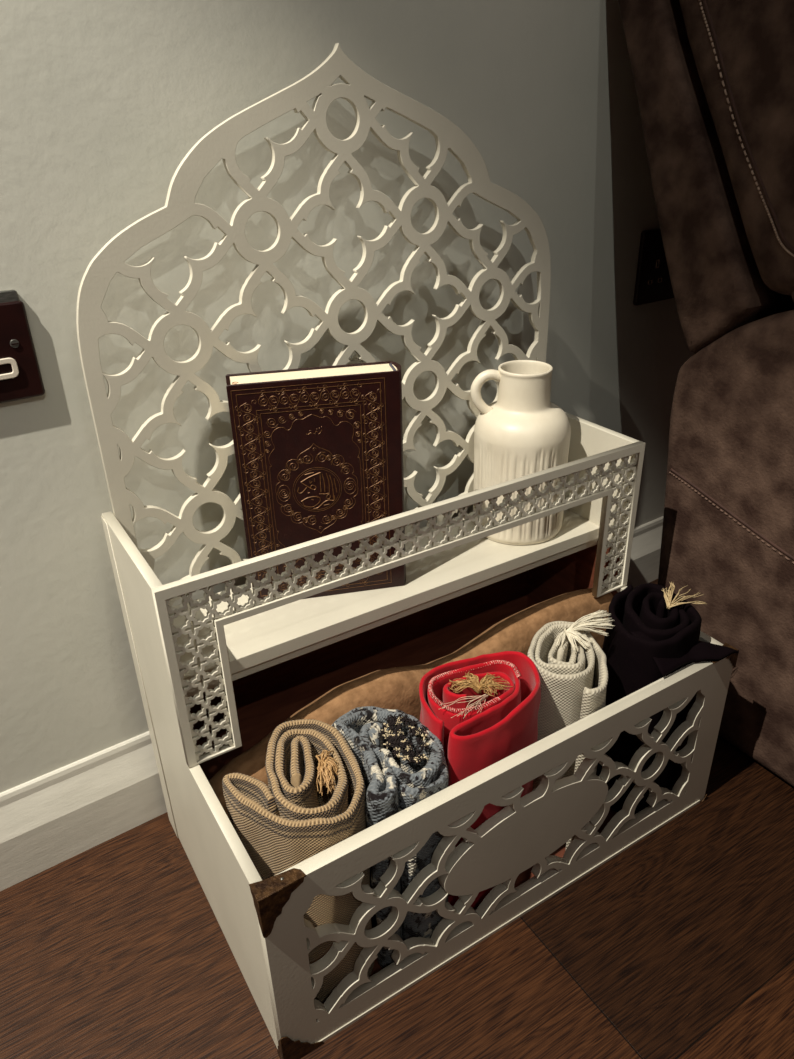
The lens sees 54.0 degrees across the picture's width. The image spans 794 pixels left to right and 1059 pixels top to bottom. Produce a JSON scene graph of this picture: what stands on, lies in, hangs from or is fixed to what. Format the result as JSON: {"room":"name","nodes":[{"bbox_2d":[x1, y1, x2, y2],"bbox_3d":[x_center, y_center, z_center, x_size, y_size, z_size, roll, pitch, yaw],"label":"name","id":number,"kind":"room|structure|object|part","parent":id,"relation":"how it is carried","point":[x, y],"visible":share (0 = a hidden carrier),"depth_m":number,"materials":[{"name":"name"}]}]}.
{"room":"living room","nodes":[
{"label":"living room","id":0,"kind":"room"},
{"bbox_2d":[0,0,694,792],"bbox_3d":[0.040,-0.947,0.715,7.000,2.600,0.100,-19,32,-30],"label":"wall","id":1,"kind":"structure","parent":0,"point":[102,102],"depth_m":0.86,"materials":[{"name":"paint"}]},
{"bbox_2d":[0,289,44,402],"bbox_3d":[-0.412,-0.151,0.691,0.170,0.100,0.011,-19,32,-30],"label":"wall socket","id":2,"kind":"object","parent":1,"relation":"attached to","point":[20,374],"visible":1,"depth_m":0.73,"materials":[{"name":"black metal"}]},
{"bbox_2d":[0,516,662,890],"bbox_3d":[0.103,0.171,1.247,7.000,0.124,0.018,-19,32,-30],"label":"baseboard","id":3,"kind":"structure","parent":1,"relation":"attached to","point":[47,820],"depth_m":0.95,"materials":[{"name":"white wood"}]},
{"bbox_2d":[633,228,673,304],"bbox_3d":[0.424,-0.412,1.208,0.150,0.108,0.009,-19,32,-29],"label":"wall socket","id":4,"kind":"object","parent":1,"relation":"attached to","point":[653,281],"visible":0.41,"depth_m":1.18,"materials":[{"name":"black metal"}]},
{"bbox_2d":[0,579,793,1058],"bbox_3d":[0.993,0.866,0.008,7.000,0.001,3.450,-17,32,-27],"label":"floor","id":5,"kind":"structure","parent":0,"point":[679,945],"depth_m":0.83,"materials":[{"name":"brown wood"}]},
{"bbox_2d":[76,43,738,1058],"bbox_3d":[0.043,-0.017,0.815,0.603,0.862,0.357,-17,32,-27],"label":"stand","id":6,"kind":"object","parent":5,"relation":"on","point":[217,673],"visible":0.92,"depth_m":0.82,"materials":[{"name":"white paint"}]},
{"bbox_3d":[-0.205,0.244,0.781,0.010,0.443,0.344,-17,32,-27],"label":"panel","id":7,"kind":"part","parent":6,"relation":"part of","materials":[{"name":"white paint"}]},
{"bbox_2d":[222,719,374,1003],"bbox_3d":[-0.081,0.331,0.781,0.131,0.262,0.127,16,32,30],"label":"mat","id":8,"kind":"object","parent":6,"relation":"on","point":[313,799],"visible":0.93,"depth_m":0.72,"materials":[{"name":"fabric"}]},
{"bbox_2d":[226,361,405,598],"bbox_3d":[-0.081,-0.047,0.857,0.180,0.257,0.041,-7,28,-10],"label":"book","id":9,"kind":"object","parent":6,"relation":"on","point":[318,450],"visible":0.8,"depth_m":0.82,"materials":[{"name":"brown leather"}]},
{"bbox_3d":[-0.043,0.163,1.077,0.579,0.296,0.005,-17,32,-27],"label":"panel","id":10,"kind":"part","parent":6,"relation":"part of","materials":[{"name":"white wood"}]},
{"bbox_2d":[173,509,598,688],"bbox_3d":[-0.008,0.056,0.951,0.579,0.016,0.128,-17,32,-27],"label":"shelf","id":11,"kind":"object","parent":6,"relation":"attached to","point":[258,642],"depth_m":0.89,"materials":[{"name":"white paint"}]},
{"bbox_2d":[331,706,448,967],"bbox_3d":[-0.007,0.311,0.822,0.107,0.258,0.136,-17,32,-27],"label":"mat","id":12,"kind":"object","parent":6,"relation":"on","point":[402,763],"visible":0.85,"depth_m":0.76,"materials":[{"name":"blue fabric"}]},
{"bbox_3d":[0.047,0.062,0.854,0.600,0.202,0.008,-17,32,-27],"label":"frame","id":13,"kind":"part","parent":6,"relation":"part of","materials":[{"name":"white paint"}]},
{"bbox_2d":[209,588,612,817],"bbox_3d":[0.040,0.243,0.972,0.565,0.234,0.070,-17,32,-27],"label":"mat","id":14,"kind":"object","parent":6,"relation":"on","point":[397,688],"visible":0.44,"depth_m":0.89,"materials":[{"name":"beige fabric"}]},
{"bbox_2d":[419,651,540,907],"bbox_3d":[0.095,0.273,0.872,0.148,0.271,0.110,-17,32,-27],"label":"mat","id":15,"kind":"object","parent":6,"relation":"on","point":[483,709],"visible":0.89,"depth_m":0.80,"materials":[{"name":"red fabric"}]},
{"bbox_3d":[0.135,0.226,0.786,0.579,0.022,0.003,-17,32,-27],"label":"rail","id":16,"kind":"part","parent":6,"relation":"part of","materials":[{"name":"white paint"}]},
{"bbox_3d":[0.141,0.324,0.830,0.600,0.238,0.012,-17,32,-27],"label":"lattice panel","id":17,"kind":"part","parent":6,"relation":"part of","materials":[{"name":"white paint"}]},
{"bbox_2d":[470,360,570,544],"bbox_3d":[0.158,-0.101,0.992,0.120,0.216,0.120,-23,34,-34],"label":"vase","id":18,"kind":"object","parent":6,"relation":"on","point":[521,433],"visible":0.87,"depth_m":0.94,"materials":[{"name":"beige ceramic"}]},
{"bbox_3d":[0.109,-0.167,0.953,0.038,0.059,0.012,-3,28,-3],"label":"handle","id":19,"kind":"part","parent":18,"relation":"part of","materials":[{"name":"beige ceramic"}]},
{"bbox_3d":[0.052,0.357,1.013,0.579,0.006,0.328,-17,32,-27],"label":"panel","id":20,"kind":"part","parent":6,"relation":"part of","materials":[{"name":"white wood"}]},
{"bbox_2d":[528,610,614,850],"bbox_3d":[0.196,0.239,0.926,0.092,0.276,0.129,7,29,16],"label":"mat","id":21,"kind":"object","parent":6,"relation":"on","point":[571,666],"visible":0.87,"depth_m":0.87,"materials":[{"name":"white fabric"}]},
{"bbox_3d":[0.295,0.088,1.053,0.010,0.443,0.344,-17,32,-27],"label":"panel","id":22,"kind":"part","parent":6,"relation":"part of","materials":[{"name":"white paint"}]},
{"bbox_2d":[596,582,738,814],"bbox_3d":[0.313,0.209,0.970,0.128,0.282,0.137,-17,32,-27],"label":"mat","id":23,"kind":"object","parent":6,"relation":"on","point":[655,633],"visible":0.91,"depth_m":0.91,"materials":[{"name":"black fabric"}]},
{"bbox_2d":[618,0,793,786],"bbox_3d":[0.842,-0.191,0.980,0.802,1.008,0.916,-17,32,-27],"label":"sofa","id":24,"kind":"object","parent":5,"relation":"on","point":[714,79],"visible":0.99,"depth_m":0.92,"materials":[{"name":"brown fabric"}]},
{"bbox_3d":[0.656,0.068,0.866,0.240,0.666,0.744,-17,32,-27],"label":"arm","id":25,"kind":"part","parent":24,"relation":"part of","materials":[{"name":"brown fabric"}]},
{"bbox_2d":[679,0,793,295],"bbox_3d":[0.692,-0.547,0.995,0.734,0.383,0.328,-17,32,-27],"label":"cushion","id":26,"kind":"object","parent":24,"relation":"on","point":[736,57],"depth_m":0.86,"materials":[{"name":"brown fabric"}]}
]}

